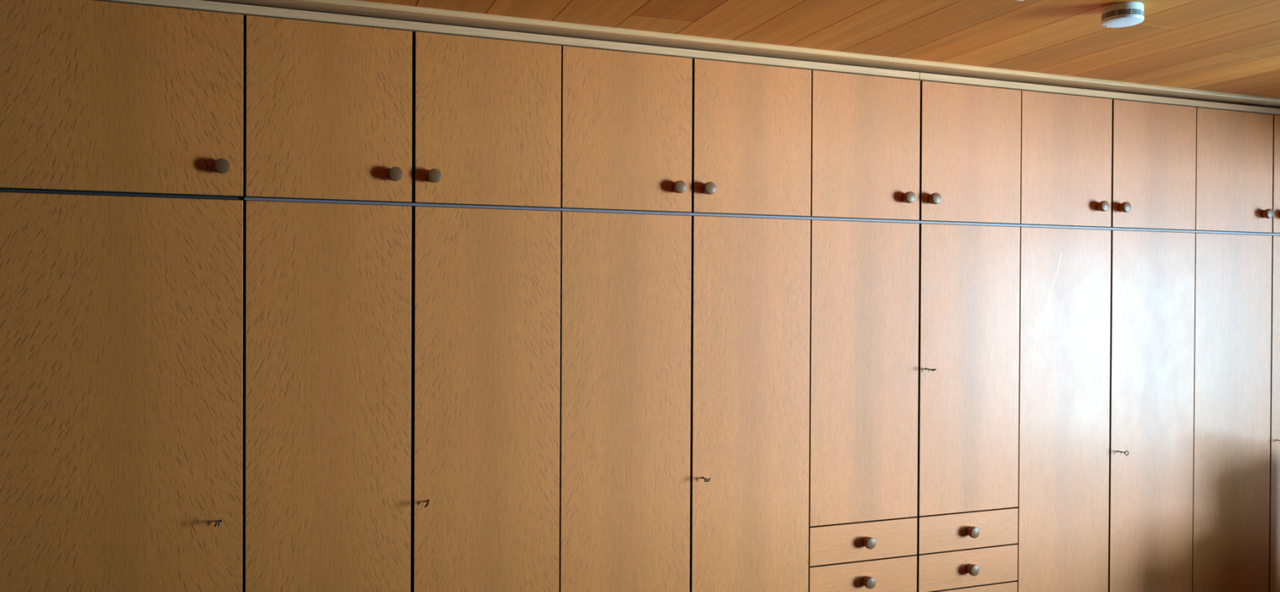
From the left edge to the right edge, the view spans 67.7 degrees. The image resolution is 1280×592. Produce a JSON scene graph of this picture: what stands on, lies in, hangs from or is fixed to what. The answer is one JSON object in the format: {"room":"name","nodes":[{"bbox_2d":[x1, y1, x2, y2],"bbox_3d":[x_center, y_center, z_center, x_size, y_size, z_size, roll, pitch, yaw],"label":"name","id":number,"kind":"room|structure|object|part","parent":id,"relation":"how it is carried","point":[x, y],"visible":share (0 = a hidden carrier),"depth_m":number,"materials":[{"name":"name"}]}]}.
{"room":"bedroom","nodes":[
{"label":"bedroom","id":0,"kind":"room"},
{"bbox_2d":[356,0,1279,97],"bbox_3d":[1.563,-0.868,1.301,5.570,0.100,5.820,0,0,-20],"label":"ceiling","id":1,"kind":"structure","parent":0,"point":[1221,46],"depth_m":2.97,"materials":[{"name":"brown wood"}]},
{"bbox_2d":[209,0,893,67],"bbox_3d":[-0.399,-0.831,2.909,2.710,0.016,0.096,0,0,-20],"label":"trim","id":2,"kind":"structure","parent":1,"relation":"attached to","point":[356,7],"depth_m":2.95,"materials":[{"name":"brown wood"}]},
{"bbox_2d":[201,0,1279,108],"bbox_3d":[0.751,-0.799,3.411,5.215,0.076,0.020,0,0,-20],"label":"trim","id":3,"kind":"structure","parent":1,"relation":"attached to","point":[413,42],"depth_m":3.17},
{"bbox_2d":[878,57,1279,108],"bbox_3d":[2.045,-0.826,3.821,2.505,0.016,0.096,0,0,-20],"label":"trim","id":4,"kind":"structure","parent":1,"relation":"attached to","point":[900,64],"depth_m":3.66,"materials":[{"name":"brown wood"}]},
{"bbox_2d":[1101,1,1144,27],"bbox_3d":[1.385,-0.805,2.737,0.111,0.049,0.111,0,0,-20],"label":"smoke detector","id":5,"kind":"object","parent":1,"relation":"attached to","point":[1124,14],"visible":1,"depth_m":2.70,"materials":[{"name":"white plastic"}]},
{"bbox_2d":[1101,8,1143,20],"bbox_3d":[1.385,-0.800,2.737,0.109,0.018,0.109,0,0,-20],"label":"vent","id":6,"kind":"object","parent":5,"relation":"attached to","point":[1106,14],"depth_m":2.70,"materials":[{"name":"white plastic"}]},
{"bbox_3d":[1.530,1.628,1.311,5.415,0.100,5.820,0,0,-20],"label":"floor","id":7,"kind":"structure","parent":0,"visible":0},
{"bbox_2d":[0,189,244,591],"bbox_3d":[-1.479,0.638,2.824,0.587,1.830,0.575,0,0,-20],"label":"wardrobe","id":8,"kind":"object","parent":7,"relation":"on","point":[122,315],"visible":0.87,"depth_m":2.55,"materials":[{"name":"wood"}]},
{"bbox_2d":[0,0,244,197],"bbox_3d":[-1.468,-0.532,2.800,0.586,0.509,0.608,0,0,-20],"label":"wall cabinet","id":9,"kind":"object","parent":8,"relation":"on","point":[96,96],"visible":0.98,"depth_m":2.54,"materials":[{"name":"brown wood"}]},
{"bbox_3d":[-1.145,-0.355,2.616,0.041,0.041,0.033,-11,4,-20],"label":"knob","id":10,"kind":"part","parent":9,"relation":"part of","materials":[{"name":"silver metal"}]},
{"bbox_2d":[93,0,919,79],"bbox_3d":[-0.335,-0.795,2.947,2.855,0.024,0.030,0,0,-20],"label":"trim","id":11,"kind":"structure","parent":9,"relation":"on","point":[196,5],"depth_m":2.90,"materials":[{"name":"brown wood"}]},
{"bbox_2d":[213,519,222,526],"bbox_3d":[-1.155,0.621,2.613,0.011,0.022,0.055,0,0,-9],"label":"key","id":12,"kind":"object","parent":8,"relation":"attached to","point":[218,522],"visible":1,"depth_m":2.60,"materials":[{"name":"metal"}]},
{"bbox_2d":[244,197,560,591],"bbox_3d":[-0.777,0.639,3.086,0.912,1.830,0.575,0,0,-20],"label":"wardrobe","id":13,"kind":"object","parent":7,"relation":"on","point":[399,357],"visible":1,"depth_m":2.81,"materials":[{"name":"brown wood"}]},
{"bbox_3d":[-0.892,0.610,2.746,0.452,1.751,0.019,0,0,-20],"label":"door","id":14,"kind":"part","parent":13,"relation":"part of","materials":[{"name":"brown wood"}]},
{"bbox_2d":[244,15,561,208],"bbox_3d":[-0.766,-0.531,3.062,0.912,0.509,0.608,0,0,-20],"label":"wall cabinet","id":15,"kind":"object","parent":13,"relation":"on","point":[334,112],"visible":1,"depth_m":2.79,"materials":[{"name":"brown wood"}]},
{"bbox_3d":[-0.887,-0.528,2.738,0.452,0.502,0.019,0,0,-20],"label":"door","id":16,"kind":"part","parent":15,"relation":"part of","materials":[{"name":"brown wood"}]},
{"bbox_3d":[-0.713,-0.354,2.777,0.041,0.041,0.033,-21,8,-19],"label":"knob","id":17,"kind":"part","parent":15,"relation":"part of","materials":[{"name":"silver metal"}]},
{"bbox_3d":[-0.608,-0.354,2.816,0.041,0.041,0.033,9,-3,-20],"label":"knob","id":18,"kind":"part","parent":15,"relation":"part of","materials":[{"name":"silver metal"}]},
{"bbox_3d":[-0.457,-0.528,2.898,0.444,0.502,0.019,0,0,-20],"label":"door","id":19,"kind":"part","parent":15,"relation":"part of","materials":[{"name":"brown wood"}]},
{"bbox_3d":[-0.463,0.611,2.906,0.444,1.751,0.019,0,0,-20],"label":"door","id":20,"kind":"part","parent":13,"relation":"part of","materials":[{"name":"brown wood"}]},
{"bbox_2d":[559,208,810,591],"bbox_3d":[0.068,0.641,3.401,0.890,1.830,0.575,0,0,-20],"label":"wardrobe","id":21,"kind":"object","parent":7,"relation":"on","point":[685,337],"visible":0.9,"depth_m":3.12,"materials":[{"name":"brown wood"}]},
{"bbox_3d":[-0.044,0.612,3.063,0.439,1.751,0.019,0,0,-20],"label":"door","id":22,"kind":"part","parent":21,"relation":"part of","materials":[{"name":"brown wood"}]},
{"bbox_2d":[559,45,811,217],"bbox_3d":[0.079,-0.529,3.378,0.890,0.509,0.608,0,0,-20],"label":"wall cabinet","id":23,"kind":"object","parent":21,"relation":"on","point":[640,132],"visible":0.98,"depth_m":3.11,"materials":[{"name":"brown wood"}]},
{"bbox_3d":[-0.039,-0.527,3.054,0.439,0.502,0.019,0,0,-20],"label":"door","id":24,"kind":"part","parent":23,"relation":"part of","materials":[{"name":"brown wood"}]},
{"bbox_3d":[0.126,-0.353,3.090,0.041,0.041,0.033,-26,9,-18],"label":"knob","id":25,"kind":"part","parent":23,"relation":"part of","materials":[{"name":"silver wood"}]},
{"bbox_3d":[0.225,-0.352,3.127,0.041,0.041,0.033,2,0,-20],"label":"knob","id":26,"kind":"part","parent":23,"relation":"part of","materials":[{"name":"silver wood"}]},
{"bbox_3d":[0.380,-0.526,3.211,0.438,0.502,0.019,0,0,-20],"label":"door","id":27,"kind":"part","parent":23,"relation":"part of","materials":[{"name":"brown wood"}]},
{"bbox_2d":[702,476,711,481],"bbox_3d":[0.216,0.602,3.124,0.017,0.016,0.055,0,0,-20],"label":"key","id":28,"kind":"object","parent":21,"relation":"attached to","point":[704,477],"visible":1,"depth_m":3.11,"materials":[{"name":"metal"}]},
{"bbox_3d":[0.374,0.613,3.219,0.438,1.751,0.019,0,0,-20],"label":"door","id":29,"kind":"part","parent":21,"relation":"part of","materials":[{"name":"brown wood"}]},
{"bbox_2d":[808,217,1020,591],"bbox_3d":[0.914,0.643,3.700,0.904,1.830,0.608,0,0,-20],"label":"wardrobe","id":30,"kind":"object","parent":7,"relation":"on","point":[913,470],"visible":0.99,"depth_m":3.44,"materials":[{"name":"brown wood"}]},
{"bbox_3d":[0.790,1.006,3.377,0.443,0.136,0.019,0,0,-20],"label":"drawer","id":31,"kind":"part","parent":30,"relation":"part of","materials":[{"name":"brown wood"}]},
{"bbox_3d":[0.791,0.867,3.377,0.443,0.133,0.019,0,0,-20],"label":"drawer","id":32,"kind":"part","parent":30,"relation":"part of","materials":[{"name":"brown wood"}]},
{"bbox_3d":[0.793,0.267,3.372,0.443,1.057,0.019,0,0,-20],"label":"door","id":33,"kind":"part","parent":30,"relation":"part of","materials":[{"name":"brown wood"}]},
{"bbox_3d":[0.804,1.006,3.355,0.041,0.041,0.033,1,0,-20],"label":"knob","id":34,"kind":"part","parent":30,"relation":"part of","materials":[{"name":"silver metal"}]},
{"bbox_3d":[0.805,0.867,3.354,0.041,0.041,0.033,-27,9,-18],"label":"knob","id":35,"kind":"part","parent":30,"relation":"part of","materials":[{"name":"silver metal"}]},
{"bbox_2d":[808,70,1021,224],"bbox_3d":[0.919,-0.528,3.691,0.903,0.509,0.608,0,0,-20],"label":"wall cabinet","id":36,"kind":"object","parent":30,"relation":"on","point":[882,148],"visible":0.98,"depth_m":3.42,"materials":[{"name":"brown wood"}]},
{"bbox_3d":[0.797,-0.525,3.366,0.443,0.502,0.019,0,0,-20],"label":"door","id":37,"kind":"part","parent":36,"relation":"part of","materials":[{"name":"brown wood"}]},
{"bbox_3d":[0.957,-0.351,3.400,0.041,0.041,0.033,-8,3,-20],"label":"knob","id":38,"kind":"part","parent":36,"relation":"part of","materials":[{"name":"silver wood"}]},
{"bbox_3d":[1.061,-0.351,3.439,0.041,0.041,0.033,-25,9,-19],"label":"knob","id":39,"kind":"part","parent":36,"relation":"part of","materials":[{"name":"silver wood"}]},
{"bbox_3d":[1.223,-0.524,3.525,0.448,0.502,0.019,0,0,-20],"label":"door","id":40,"kind":"part","parent":36,"relation":"part of","materials":[{"name":"brown wood"}]},
{"bbox_2d":[917,72,1279,115],"bbox_3d":[2.108,-0.790,3.859,2.360,0.024,0.030,0,0,-20],"label":"trim","id":41,"kind":"structure","parent":36,"relation":"on","point":[922,76],"depth_m":3.71,"materials":[{"name":"brown wood"}]},
{"bbox_2d":[925,367,936,372],"bbox_3d":[1.045,0.268,3.431,0.019,0.014,0.055,0,0,-20],"label":"key","id":42,"kind":"object","parent":30,"relation":"attached to","point":[928,369],"visible":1,"depth_m":3.43,"materials":[{"name":"metal"}]},
{"bbox_3d":[1.215,1.007,3.536,0.448,0.136,0.019,0,0,-20],"label":"drawer","id":43,"kind":"part","parent":30,"relation":"part of","materials":[{"name":"brown wood"}]},
{"bbox_3d":[1.216,0.868,3.535,0.448,0.133,0.019,0,0,-20],"label":"drawer","id":44,"kind":"part","parent":30,"relation":"part of","materials":[{"name":"brown wood"}]},
{"bbox_3d":[1.219,0.268,3.531,0.448,1.057,0.019,0,0,-20],"label":"door","id":45,"kind":"part","parent":30,"relation":"part of","materials":[{"name":"brown wood"}]},
{"bbox_3d":[1.224,1.007,3.512,0.041,0.041,0.033,20,-6,-19],"label":"knob","id":46,"kind":"part","parent":30,"relation":"part of","materials":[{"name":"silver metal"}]},
{"bbox_3d":[1.215,1.147,3.537,0.448,0.135,0.019,0,0,-20],"label":"drawer","id":47,"kind":"part","parent":30,"relation":"part of","materials":[{"name":"brown wood"}]},
{"bbox_3d":[1.224,0.868,3.511,0.041,0.041,0.033,-4,2,-20],"label":"knob","id":48,"kind":"part","parent":30,"relation":"part of","materials":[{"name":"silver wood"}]},
{"bbox_2d":[1014,224,1195,591],"bbox_3d":[1.754,0.644,4.030,0.901,1.830,0.575,0,0,-20],"label":"wardrobe","id":49,"kind":"object","parent":7,"relation":"on","point":[1106,353],"visible":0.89,"depth_m":3.75,"materials":[{"name":"brown wood"}]},
{"bbox_3d":[1.639,0.616,3.691,0.444,1.751,0.019,0,0,-20],"label":"door","id":50,"kind":"part","parent":49,"relation":"part of","materials":[{"name":"brown wood"}]},
{"bbox_2d":[1016,90,1195,231],"bbox_3d":[1.765,-0.526,4.007,0.900,0.509,0.608,0,0,-20],"label":"wall cabinet","id":51,"kind":"object","parent":49,"relation":"on","point":[1086,162],"visible":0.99,"depth_m":3.74,"materials":[{"name":"brown wood"}]},
{"bbox_3d":[1.644,-0.523,3.683,0.444,0.502,0.019,0,0,-20],"label":"door","id":52,"kind":"part","parent":51,"relation":"part of","materials":[{"name":"brown wood"}]},
{"bbox_3d":[1.801,-0.349,3.715,0.041,0.041,0.033,27,-9,-19],"label":"knob","id":53,"kind":"part","parent":51,"relation":"part of","materials":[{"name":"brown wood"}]},
{"bbox_3d":[1.907,-0.349,3.754,0.041,0.041,0.033,5,-1,-20],"label":"knob","id":54,"kind":"part","parent":51,"relation":"part of","materials":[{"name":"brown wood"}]},
{"bbox_3d":[2.068,-0.522,3.841,0.444,0.502,0.019,0,0,-20],"label":"door","id":55,"kind":"part","parent":51,"relation":"part of","materials":[{"name":"brown wood"}]},
{"bbox_2d":[1117,449,1128,455],"bbox_3d":[1.901,0.616,3.753,0.008,0.020,0.055,0,0,-20],"label":"key","id":56,"kind":"object","parent":49,"relation":"attached to","point":[1117,450],"visible":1,"depth_m":3.74,"materials":[{"name":"metal"}]},
{"bbox_3d":[2.063,0.616,3.849,0.444,1.751,0.019,0,0,-20],"label":"door","id":57,"kind":"part","parent":49,"relation":"part of","materials":[{"name":"brown wood"}]},
{"bbox_2d":[1191,231,1279,591],"bbox_3d":[2.596,0.646,4.345,0.899,1.830,0.575,0,0,-20],"label":"wardrobe","id":58,"kind":"object","parent":7,"relation":"on","point":[1236,476],"visible":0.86,"depth_m":4.00,"materials":[{"name":"brown wood"}]},
{"bbox_2d":[1191,107,1279,233],"bbox_3d":[2.608,-0.524,4.321,0.898,0.509,0.608,0,0,-20],"label":"wall cabinet","id":59,"kind":"object","parent":58,"relation":"on","point":[1237,153],"visible":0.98,"depth_m":3.99,"materials":[{"name":"brown wood"}]},
{"bbox_3d":[2.651,-0.347,4.032,0.041,0.041,0.033,-6,3,-20],"label":"knob","id":60,"kind":"part","parent":59,"relation":"part of","materials":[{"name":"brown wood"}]},
{"bbox_3d":[2.910,-0.521,4.155,0.445,0.502,0.019,0,0,-20],"label":"door","id":61,"kind":"part","parent":59,"relation":"part of","materials":[{"name":"brown wood"}]},
{"bbox_3d":[2.904,0.618,4.163,0.445,1.751,0.019,0,0,-20],"label":"door","id":62,"kind":"part","parent":58,"relation":"part of","materials":[{"name":"brown wood"}]}
]}

